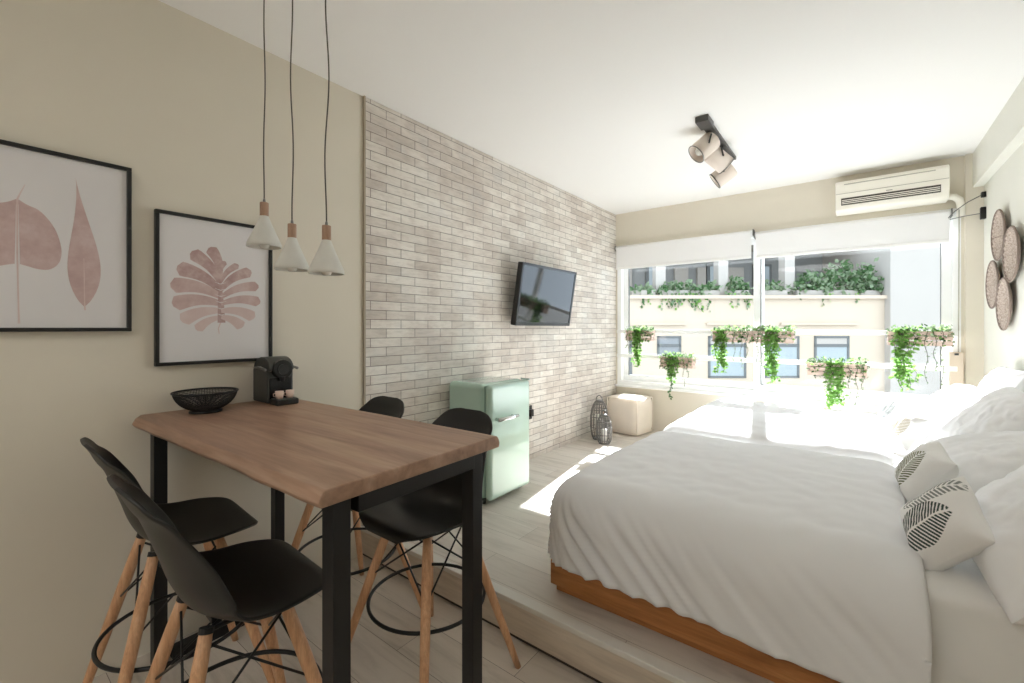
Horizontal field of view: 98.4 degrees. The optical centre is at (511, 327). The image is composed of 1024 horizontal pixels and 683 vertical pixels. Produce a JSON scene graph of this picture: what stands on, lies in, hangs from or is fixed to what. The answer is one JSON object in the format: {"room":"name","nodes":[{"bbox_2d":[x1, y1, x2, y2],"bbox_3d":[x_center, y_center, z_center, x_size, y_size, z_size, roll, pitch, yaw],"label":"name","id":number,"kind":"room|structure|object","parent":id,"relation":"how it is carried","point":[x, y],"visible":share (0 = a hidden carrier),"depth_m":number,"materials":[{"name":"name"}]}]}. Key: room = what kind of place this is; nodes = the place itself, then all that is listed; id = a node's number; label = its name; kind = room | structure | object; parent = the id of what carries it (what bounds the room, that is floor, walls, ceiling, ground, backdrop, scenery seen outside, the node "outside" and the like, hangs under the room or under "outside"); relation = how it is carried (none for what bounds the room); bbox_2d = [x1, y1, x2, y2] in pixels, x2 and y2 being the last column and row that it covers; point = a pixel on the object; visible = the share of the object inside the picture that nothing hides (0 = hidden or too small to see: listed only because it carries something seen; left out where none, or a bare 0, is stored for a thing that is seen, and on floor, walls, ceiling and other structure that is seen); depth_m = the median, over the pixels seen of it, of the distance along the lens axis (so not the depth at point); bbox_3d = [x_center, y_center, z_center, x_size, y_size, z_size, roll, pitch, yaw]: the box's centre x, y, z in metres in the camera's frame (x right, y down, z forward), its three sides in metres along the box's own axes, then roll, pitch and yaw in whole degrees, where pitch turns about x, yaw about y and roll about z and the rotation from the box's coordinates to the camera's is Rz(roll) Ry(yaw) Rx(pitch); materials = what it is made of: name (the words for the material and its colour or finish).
{"room":"studio apartment","nodes":[
{"label":"studio apartment","id":0,"kind":"room"},
{"bbox_2d":[0,0,362,682],"bbox_3d":[-1.257,-0.015,2.171,0.100,2.680,8.480,0,0,38],"label":"wall","id":1,"kind":"structure","parent":0,"point":[152,88],"depth_m":1.78,"materials":[{"name":"beige paint"}]},
{"bbox_2d":[0,139,131,331],"bbox_3d":[-1.647,-0.308,1.566,0.024,0.643,0.457,0,0,38],"label":"framed print","id":2,"kind":"object","parent":1,"relation":"attached to","point":[66,219],"visible":1,"depth_m":1.59,"materials":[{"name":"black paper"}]},
{"bbox_2d":[154,209,272,365],"bbox_3d":[-1.320,-0.165,1.986,0.024,0.644,0.458,0,0,38],"label":"framed print","id":3,"kind":"object","parent":1,"relation":"attached to","point":[213,292],"visible":0.89,"depth_m":1.96,"materials":[{"name":"white paper"}]},
{"bbox_2d":[361,531,672,682],"bbox_3d":[0.327,1.242,1.642,3.050,0.130,0.016,0,0,38],"label":"floor step","id":4,"kind":"structure","parent":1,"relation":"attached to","point":[603,665],"depth_m":1.78,"materials":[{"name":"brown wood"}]},
{"bbox_2d":[361,526,710,682],"bbox_3d":[0.335,1.165,1.652,3.050,0.023,0.052,0,0,38],"label":"trim","id":5,"kind":"structure","parent":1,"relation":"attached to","point":[662,668],"depth_m":1.68,"materials":[{"name":"beige wood"}]},
{"bbox_2d":[92,555,596,682],"bbox_3d":[-1.138,1.375,-0.239,3.250,0.100,4.825,0,0,38],"label":"floor","id":6,"kind":"structure","parent":0,"point":[378,655],"depth_m":1.81,"materials":[{"name":"brown wood"}]},
{"bbox_2d":[80,437,275,682],"bbox_3d":[-1.151,0.837,1.530,0.526,0.984,0.506,0,0,42],"label":"bar stool","id":7,"kind":"object","parent":6,"relation":"on","point":[208,520],"visible":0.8,"depth_m":1.51,"materials":[{"name":"black plastic"}]},
{"bbox_2d":[106,474,321,682],"bbox_3d":[-0.742,0.837,1.176,0.526,0.984,0.506,0,0,41],"label":"bar stool","id":8,"kind":"object","parent":6,"relation":"on","point":[250,581],"visible":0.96,"depth_m":1.15,"materials":[{"name":"black plastic"}]},
{"bbox_2d":[132,399,499,682],"bbox_3d":[-0.772,0.836,1.582,1.359,0.978,0.633,0,0,37],"label":"bar table","id":9,"kind":"object","parent":6,"relation":"on","point":[336,460],"visible":0.88,"depth_m":1.34,"materials":[{"name":"brown wood"}]},
{"bbox_2d":[170,387,238,413],"bbox_3d":[-1.269,0.303,1.830,0.234,0.088,0.234,0,0,38],"label":"wire bowl","id":10,"kind":"object","parent":9,"relation":"on","point":[212,405],"visible":1,"depth_m":1.78,"materials":[{"name":"black metal"}]},
{"bbox_2d":[253,356,298,405],"bbox_3d":[-1.103,0.240,2.063,0.240,0.213,0.158,0,0,38],"label":"coffee machine","id":11,"kind":"object","parent":9,"relation":"on","point":[271,374],"visible":0.89,"depth_m":2.02,"materials":[{"name":"grey plastic"}]},
{"bbox_2d":[254,356,293,371],"bbox_3d":[-1.121,0.165,2.078,0.169,0.063,0.110,0,0,38],"label":"hood","id":12,"kind":"object","parent":11,"relation":"attached to","point":[270,364],"depth_m":2.02,"materials":[{"name":"grey plastic"}]},
{"bbox_2d":[273,391,283,398],"bbox_3d":[-1.049,0.301,1.988,0.040,0.034,0.036,0,0,-14],"label":"espresso cup","id":13,"kind":"object","parent":11,"relation":"on","point":[278,394],"visible":1,"depth_m":1.98,"materials":[{"name":"beige ceramic"}]},
{"bbox_2d":[270,398,298,405],"bbox_3d":[-1.038,0.334,2.013,0.076,0.026,0.100,0,0,38],"label":"drip tray","id":14,"kind":"object","parent":11,"relation":"on","point":[273,401],"depth_m":1.98,"materials":[{"name":"black plastic"}]},
{"bbox_2d":[284,389,293,397],"bbox_3d":[-1.020,0.301,2.025,0.040,0.034,0.036,0,0,-14],"label":"espresso cup","id":15,"kind":"object","parent":11,"relation":"on","point":[289,393],"visible":1,"depth_m":2.01,"materials":[{"name":"beige ceramic"}]},
{"bbox_2d":[292,396,420,608],"bbox_3d":[-0.757,0.837,2.029,0.526,0.984,0.506,0,0,38],"label":"bar stool","id":16,"kind":"object","parent":6,"relation":"on","point":[384,405],"visible":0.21,"depth_m":2.13,"materials":[{"name":"black plastic"}]},
{"bbox_2d":[351,408,520,682],"bbox_3d":[-0.323,0.837,1.691,0.526,0.984,0.506,0,0,38],"label":"bar stool","id":17,"kind":"object","parent":6,"relation":"on","point":[425,513],"visible":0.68,"depth_m":1.66,"materials":[{"name":"black plastic"}]},
{"bbox_2d":[409,430,774,682],"bbox_3d":[1.462,1.241,3.098,3.250,0.168,3.675,0,0,38],"label":"platform","id":18,"kind":"object","parent":6,"relation":"on","point":[515,524],"visible":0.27,"depth_m":2.26,"materials":[{"name":"brown wood"}]},
{"bbox_2d":[363,554,602,682],"bbox_3d":[0.330,1.315,1.645,3.050,0.017,0.008,0,0,38],"label":"trim","id":19,"kind":"structure","parent":18,"relation":"attached to","point":[435,593],"depth_m":1.86,"materials":[{"name":"brown"}]},
{"bbox_2d":[449,376,529,503],"bbox_3d":[-0.137,0.760,3.116,0.445,0.794,0.450,0,0,38],"label":"mini fridge","id":20,"kind":"object","parent":18,"relation":"on","point":[505,400],"visible":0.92,"depth_m":2.97,"materials":[{"name":"green metal"}]},
{"bbox_2d":[590,395,607,439],"bbox_3d":[0.910,0.928,4.603,0.188,0.459,0.186,0,0,38],"label":"lantern","id":21,"kind":"object","parent":18,"relation":"on","point":[597,401],"visible":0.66,"depth_m":4.57,"materials":[{"name":"grey metal"}]},
{"bbox_2d":[595,414,598,437],"bbox_3d":[0.899,1.017,4.630,0.056,0.252,0.056,0,0,38],"label":"candle","id":22,"kind":"object","parent":21,"relation":"on","point":[595,414],"visible":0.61,"depth_m":4.62,"materials":[{"name":"white wax"}]},
{"bbox_2d":[596,410,611,444],"bbox_3d":[0.924,0.988,4.426,0.158,0.338,0.156,0,0,38],"label":"lantern","id":23,"kind":"object","parent":18,"relation":"on","point":[602,421],"visible":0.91,"depth_m":4.39,"materials":[{"name":"grey metal"}]},
{"bbox_2d":[601,428,606,442],"bbox_3d":[0.924,1.072,4.426,0.062,0.142,0.062,0,0,38],"label":"candle","id":24,"kind":"object","parent":23,"relation":"in","point":[603,428],"visible":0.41,"depth_m":4.40,"materials":[{"name":"white wax"}]},
{"bbox_2d":[607,393,652,435],"bbox_3d":[1.318,0.952,4.931,0.396,0.411,0.396,0,0,44],"label":"pouf","id":25,"kind":"object","parent":18,"relation":"on","point":[631,414],"visible":0.94,"depth_m":4.78,"materials":[{"name":"beige fabric"}]},
{"bbox_2d":[551,501,1023,682],"bbox_3d":[1.294,0.925,1.901,1.837,0.464,1.300,0,0,38],"label":"double bed","id":26,"kind":"object","parent":18,"relation":"on","point":[974,640],"visible":0.03,"depth_m":1.21,"materials":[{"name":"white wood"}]},
{"bbox_2d":[547,431,931,682],"bbox_3d":[1.014,0.829,2.085,1.288,0.394,1.406,0,0,38],"label":"duvet","id":27,"kind":"object","parent":26,"relation":"on","point":[803,558],"visible":0.98,"depth_m":1.53,"materials":[{"name":"white fabric"}]},
{"bbox_2d":[894,442,958,501],"bbox_3d":[1.650,0.577,1.766,0.217,0.222,0.193,0,0,-44],"label":"cushion","id":28,"kind":"object","parent":26,"relation":"on","point":[928,465],"visible":0.81,"depth_m":1.71,"materials":[{"name":"fabric"}]},
{"bbox_2d":[900,476,994,570],"bbox_3d":[1.278,0.585,1.311,0.168,0.282,0.290,0,0,31],"label":"cushion","id":29,"kind":"object","parent":26,"relation":"on","point":[946,525],"visible":0.97,"depth_m":1.26,"materials":[{"name":"fabric"}]},
{"bbox_2d":[928,431,1023,493],"bbox_3d":[1.992,0.591,1.769,0.498,0.340,0.572,0,0,33],"label":"pillow","id":30,"kind":"object","parent":26,"relation":"on","point":[982,458],"visible":0.38,"depth_m":1.72,"materials":[{"name":"white fabric"}]},
{"bbox_2d":[934,387,1023,439],"bbox_3d":[2.249,0.466,2.051,0.322,0.351,0.514,0,0,27],"label":"pillow","id":31,"kind":"object","parent":26,"relation":"on","point":[1002,409],"visible":0.56,"depth_m":2.02,"materials":[{"name":"white fabric"}]},
{"bbox_2d":[972,465,1023,624],"bbox_3d":[1.499,0.549,1.216,0.365,0.378,0.560,0,0,34],"label":"pillow","id":32,"kind":"object","parent":26,"relation":"on","point":[1001,501],"visible":0.7,"depth_m":1.15,"materials":[{"name":"white fabric"}]},
{"bbox_2d":[884,424,924,467],"bbox_3d":[2.170,0.925,3.009,1.818,0.464,1.485,0,0,38],"label":"double bed","id":33,"kind":"object","parent":18,"relation":"on","point":[899,452],"visible":0.02,"depth_m":2.55,"materials":[{"name":"white cotton fabric"}]},
{"bbox_2d":[663,398,894,464],"bbox_3d":[1.923,0.833,3.238,1.265,0.418,1.573,0,0,38],"label":"duvet","id":34,"kind":"object","parent":33,"relation":"on","point":[863,435],"visible":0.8,"depth_m":2.87,"materials":[{"name":"white fabric"}]},
{"bbox_2d":[878,395,917,425],"bbox_3d":[2.554,0.568,2.929,0.205,0.235,0.193,0,0,42],"label":"cushion","id":35,"kind":"object","parent":33,"relation":"on","point":[895,405],"visible":0.51,"depth_m":2.91,"materials":[{"name":"fabric"}]},
{"bbox_2d":[886,406,934,450],"bbox_3d":[2.261,0.568,2.510,0.160,0.235,0.252,0,0,20],"label":"cushion","id":36,"kind":"object","parent":33,"relation":"on","point":[910,428],"visible":1,"depth_m":2.45,"materials":[{"name":"fabric"}]},
{"bbox_2d":[914,384,977,416],"bbox_3d":[2.863,0.535,2.904,0.360,0.323,0.524,0,0,37],"label":"pillow","id":37,"kind":"object","parent":33,"relation":"on","point":[941,398],"visible":0.32,"depth_m":2.83,"materials":[{"name":"white fabric"}]},
{"bbox_2d":[973,366,1023,394],"bbox_3d":[2.841,0.395,2.604,0.216,0.320,0.500,0,0,38],"label":"pillow","id":38,"kind":"object","parent":37,"relation":"on","point":[1002,377],"visible":0.43,"depth_m":2.49,"materials":[{"name":"white fabric"}]},
{"bbox_2d":[924,394,985,442],"bbox_3d":[2.506,0.535,2.446,0.362,0.328,0.534,0,0,35],"label":"pillow","id":39,"kind":"object","parent":33,"relation":"on","point":[943,415],"visible":0.22,"depth_m":2.41,"materials":[{"name":"white fabric"}]},
{"bbox_2d":[366,98,615,459],"bbox_3d":[0.189,-0.097,3.936,0.012,2.508,3.419,0,0,38],"label":"brick wall","id":40,"kind":"structure","parent":0,"point":[450,224],"depth_m":3.29,"materials":[{"name":"beige brick"}]},
{"bbox_2d":[363,96,365,525],"bbox_3d":[-0.864,-0.101,2.582,0.016,2.509,0.010,0,0,38],"label":"trim","id":41,"kind":"structure","parent":40,"relation":"attached to","point":[364,97],"depth_m":2.58,"materials":[{"name":"paint"}]},
{"bbox_2d":[529,405,533,418],"bbox_3d":[0.162,0.740,3.855,0.045,0.120,0.080,0,0,38],"label":"wall socket","id":42,"kind":"object","parent":40,"relation":"attached to","point":[531,411],"visible":0.59,"depth_m":3.85,"materials":[{"name":"black plastic"}]},
{"bbox_2d":[511,262,576,325],"bbox_3d":[0.276,-0.275,3.886,0.188,0.511,0.850,0,0,38],"label":"television","id":43,"kind":"object","parent":40,"relation":"attached to","point":[543,295],"visible":1,"depth_m":3.78,"materials":[{"name":"glass"},{"name":"black plastic"}]},
{"bbox_2d":[159,0,1023,214],"bbox_3d":[-0.015,-1.405,1.203,3.250,0.100,8.480,0,0,38],"label":"ceiling","id":44,"kind":"structure","parent":0,"point":[599,102],"depth_m":2.34,"materials":[{"name":"white paint"}]},
{"bbox_2d":[246,0,281,249],"bbox_3d":[-0.966,-0.832,1.723,0.122,1.046,0.122,0,0,38],"label":"pendant lamp","id":45,"kind":"object","parent":44,"relation":"hanging from","point":[263,236],"visible":1,"depth_m":1.71,"materials":[{"name":"ceramic"}]},
{"bbox_2d":[274,0,308,271],"bbox_3d":[-0.834,-0.784,1.674,0.122,1.141,0.122,0,0,38],"label":"pendant lamp","id":46,"kind":"object","parent":44,"relation":"hanging from","point":[291,258],"visible":0.99,"depth_m":1.66,"materials":[{"name":"concrete"}]},
{"bbox_2d":[308,0,344,275],"bbox_3d":[-0.669,-0.772,1.592,0.122,1.166,0.122,0,0,38],"label":"pendant lamp","id":47,"kind":"object","parent":44,"relation":"hanging from","point":[326,262],"visible":1,"depth_m":1.58,"materials":[{"name":"concrete"}]},
{"bbox_2d":[688,114,736,187],"bbox_3d":[1.451,-1.230,3.179,0.229,0.250,0.880,0,0,38],"label":"track light","id":48,"kind":"object","parent":44,"relation":"attached to","point":[711,148],"visible":1,"depth_m":3.10,"materials":[{"name":"beige painted metal"},{"name":"dark grey metal"}]},
{"bbox_2d":[616,153,983,430],"bbox_3d":[2.490,-0.099,4.418,3.050,2.512,0.230,0,0,38],"label":"wall","id":49,"kind":"structure","parent":0,"point":[809,203],"depth_m":4.18,"materials":[{"name":"beige paint"}]},
{"bbox_2d":[615,384,882,408],"bbox_3d":[2.406,0.679,4.384,2.920,0.025,0.105,0,0,38],"label":"sill","id":50,"kind":"structure","parent":49,"relation":"attached to","point":[618,385],"depth_m":4.36,"materials":[{"name":"white plastic"}]},
{"bbox_2d":[617,208,960,405],"bbox_3d":[2.410,-0.140,4.389,2.900,1.620,0.193,0,0,38],"label":"window","id":51,"kind":"structure","parent":49,"relation":"in","point":[948,251],"depth_m":4.25,"materials":[{"name":"white plastic"}]},
{"bbox_2d":[625,325,654,366],"bbox_3d":[1.428,0.199,4.929,0.340,0.478,0.207,0,0,38],"label":"planter","id":52,"kind":"object","parent":51,"relation":"hanging from","point":[639,334],"visible":1,"depth_m":4.88,"materials":[{"name":"brown wood"}]},
{"bbox_2d":[658,350,696,399],"bbox_3d":[1.750,0.497,4.683,0.394,0.518,0.200,0,0,38],"label":"planter","id":53,"kind":"object","parent":51,"relation":"hanging from","point":[674,362],"visible":1,"depth_m":4.64,"materials":[{"name":"brown wood"}]},
{"bbox_2d":[615,229,754,269],"bbox_3d":[1.806,-0.823,4.782,1.447,0.284,0.092,0,0,38],"label":"roller blind","id":54,"kind":"object","parent":51,"relation":"attached to","point":[735,245],"visible":0.99,"depth_m":4.69,"materials":[{"name":"white fabric"}]},
{"bbox_2d":[711,325,754,373],"bbox_3d":[2.176,0.209,4.350,0.390,0.494,0.206,0,0,38],"label":"planter","id":55,"kind":"object","parent":51,"relation":"hanging from","point":[719,336],"visible":0.99,"depth_m":4.34,"materials":[{"name":"brown wood"}]},
{"bbox_2d":[750,325,796,383],"bbox_3d":[2.445,0.243,4.139,0.386,0.562,0.204,0,0,38],"label":"planter","id":56,"kind":"object","parent":51,"relation":"hanging from","point":[772,335],"visible":1,"depth_m":4.09,"materials":[{"name":"brown wood"}]},
{"bbox_2d":[805,356,869,408],"bbox_3d":[2.827,0.485,3.843,0.463,0.483,0.202,0,0,38],"label":"planter","id":57,"kind":"object","parent":51,"relation":"hanging from","point":[830,369],"visible":0.99,"depth_m":3.79,"materials":[{"name":"brown wood"}]},
{"bbox_2d":[754,208,952,258],"bbox_3d":[2.925,-0.804,3.910,1.382,0.266,0.092,0,0,38],"label":"roller blind","id":58,"kind":"object","parent":51,"relation":"attached to","point":[928,227],"visible":0.99,"depth_m":3.81,"materials":[{"name":"white fabric"}]},
{"bbox_2d":[886,324,954,391],"bbox_3d":[3.242,0.235,3.521,0.406,0.554,0.210,0,0,38],"label":"planter","id":59,"kind":"object","parent":51,"relation":"hanging from","point":[900,337],"visible":1,"depth_m":3.51,"materials":[{"name":"brown wood"}]},
{"bbox_2d":[835,164,949,216],"bbox_3d":[3.138,-1.134,3.679,0.710,0.268,0.199,0,0,38],"label":"air conditioner","id":60,"kind":"object","parent":49,"relation":"attached to","point":[926,186],"visible":1,"depth_m":3.60,"materials":[{"name":"white plastic"}]},
{"bbox_2d":[949,209,963,385],"bbox_3d":[3.482,-0.225,3.462,0.080,1.400,0.049,0,0,38],"label":"strap winder","id":61,"kind":"object","parent":49,"relation":"attached to","point":[955,358],"visible":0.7,"depth_m":3.45,"materials":[{"name":"beige plastic"}]},
{"bbox_2d":[948,194,965,216],"bbox_3d":[3.488,-0.967,3.471,0.111,0.187,0.076,0,0,38],"label":"pipe cover","id":62,"kind":"object","parent":49,"relation":"attached to","point":[959,201],"visible":0.83,"depth_m":3.44,"materials":[{"name":"white plastic"}]},
{"bbox_2d":[973,77,1023,186],"bbox_3d":[1.119,-1.222,0.225,0.060,0.265,8.130,0,0,38],"label":"beam","id":63,"kind":"structure","parent":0,"point":[1005,135],"depth_m":2.79,"materials":[{"name":"beige paint"}]},
{"bbox_2d":[984,142,1023,391],"bbox_3d":[1.228,-0.015,0.235,0.100,2.680,8.480,0,0,38],"label":"wall","id":64,"kind":"structure","parent":0,"point":[1004,190],"depth_m":2.88,"materials":[{"name":"beige paint"}]},
{"bbox_2d":[948,191,985,219],"bbox_3d":[3.497,-0.927,3.398,0.208,0.205,0.040,0,0,38],"label":"bracket","id":65,"kind":"object","parent":64,"relation":"attached to","point":[982,213],"visible":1,"depth_m":3.33,"materials":[{"name":"black metal"}]},
{"bbox_2d":[985,260,999,308],"bbox_3d":[3.330,-0.300,3.046,0.038,0.336,0.336,0,0,38],"label":"wall basket","id":66,"kind":"object","parent":64,"relation":"attached to","point":[992,274],"visible":0.77,"depth_m":3.10,"materials":[{"name":"wicker"}]},
{"bbox_2d":[991,209,1006,260],"bbox_3d":[3.232,-0.615,2.920,0.038,0.342,0.342,0,0,38],"label":"wall basket","id":67,"kind":"object","parent":64,"relation":"attached to","point":[999,226],"visible":0.8,"depth_m":2.97,"materials":[{"name":"wicker"}]},
{"bbox_2d":[995,277,1012,330],"bbox_3d":[3.149,-0.153,2.814,0.038,0.342,0.342,0,0,38],"label":"wall basket","id":68,"kind":"object","parent":64,"relation":"attached to","point":[1004,298],"visible":0.98,"depth_m":2.85,"materials":[{"name":"wicker"}]},
{"bbox_2d":[1002,225,1020,281],"bbox_3d":[3.045,-0.451,2.680,0.038,0.342,0.342,0,0,38],"label":"wall basket","id":69,"kind":"object","parent":64,"relation":"attached to","point":[1011,250],"visible":1,"depth_m":2.71,"materials":[{"name":"wicker"}]},
{"label":"outside","id":70,"kind":"structure","parent":0,"visible":0},
{"bbox_3d":[18.248,8.425,27.128,80.000,0.200,54.770,0,0,38],"label":"street","id":71,"kind":"object","parent":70,"visible":0},
{"bbox_2d":[630,245,886,391],"bbox_3d":[2.830,1.983,20.440,21.660,12.684,9.120,0,0,0],"label":"apartment building","id":72,"kind":"structure","parent":71,"relation":"on","point":[807,313],"depth_m":16.00,"materials":[{"name":"beige paint"}]},
{"bbox_2d":[630,281,656,307],"bbox_3d":[4.788,-1.215,16.300,1.228,1.044,0.808,0,0,0],"label":"planter","id":73,"kind":"object","parent":72,"relation":"on","point":[647,289],"visible":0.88,"depth_m":16.12,"materials":[{"name":"white paint"}]},
{"bbox_2d":[657,279,703,311],"bbox_3d":[6.180,-1.177,16.312,1.782,1.232,0.940,0,0,0],"label":"planter","id":74,"kind":"object","parent":72,"relation":"on","point":[667,289],"visible":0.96,"depth_m":16.09,"materials":[{"name":"white paint"}]},
{"bbox_2d":[699,280,722,311],"bbox_3d":[7.243,-1.165,16.306,0.884,1.248,0.816,0,0,0],"label":"planter","id":75,"kind":"object","parent":72,"relation":"on","point":[710,288],"visible":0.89,"depth_m":16.12,"materials":[{"name":"white paint"}]},
{"bbox_2d":[724,275,753,309],"bbox_3d":[8.272,-1.310,16.280,1.060,1.337,0.904,0,0,0],"label":"planter","id":76,"kind":"object","parent":72,"relation":"on","point":[734,288],"visible":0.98,"depth_m":16.12,"materials":[{"name":"white paint"}]},
{"bbox_2d":[764,279,790,294],"bbox_3d":[9.675,-1.488,16.273,1.248,0.657,0.806,0,0,0],"label":"planter","id":77,"kind":"object","parent":72,"relation":"on","point":[768,289],"visible":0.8,"depth_m":16.12,"materials":[{"name":"white paint"}]},
{"bbox_2d":[789,269,833,305],"bbox_3d":[10.952,-1.466,16.291,1.509,1.415,0.857,0,0,0],"label":"planter","id":78,"kind":"object","parent":72,"relation":"on","point":[815,282],"visible":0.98,"depth_m":16.12,"materials":[{"name":"white paint"}]},
{"bbox_2d":[821,259,865,303],"bbox_3d":[12.067,-1.739,16.298,1.716,1.724,0.920,0,0,0],"label":"planter","id":79,"kind":"object","parent":72,"relation":"on","point":[845,273],"visible":0.87,"depth_m":16.12,"materials":[{"name":"white paint"}]},
{"bbox_2d":[847,257,883,294],"bbox_3d":[13.020,-1.861,16.288,1.296,1.407,0.876,0,0,0],"label":"planter","id":80,"kind":"object","parent":72,"relation":"on","point":[865,275],"visible":0.73,"depth_m":16.12,"materials":[{"name":"white paint"}]},
{"bbox_2d":[822,243,939,394],"bbox_3d":[15.666,1.475,18.700,4.333,13.700,6.100,0,0,0],"label":"building","id":81,"kind":"structure","parent":71,"relation":"on","point":[911,274],"depth_m":15.75,"materials":[{"name":"paint"}]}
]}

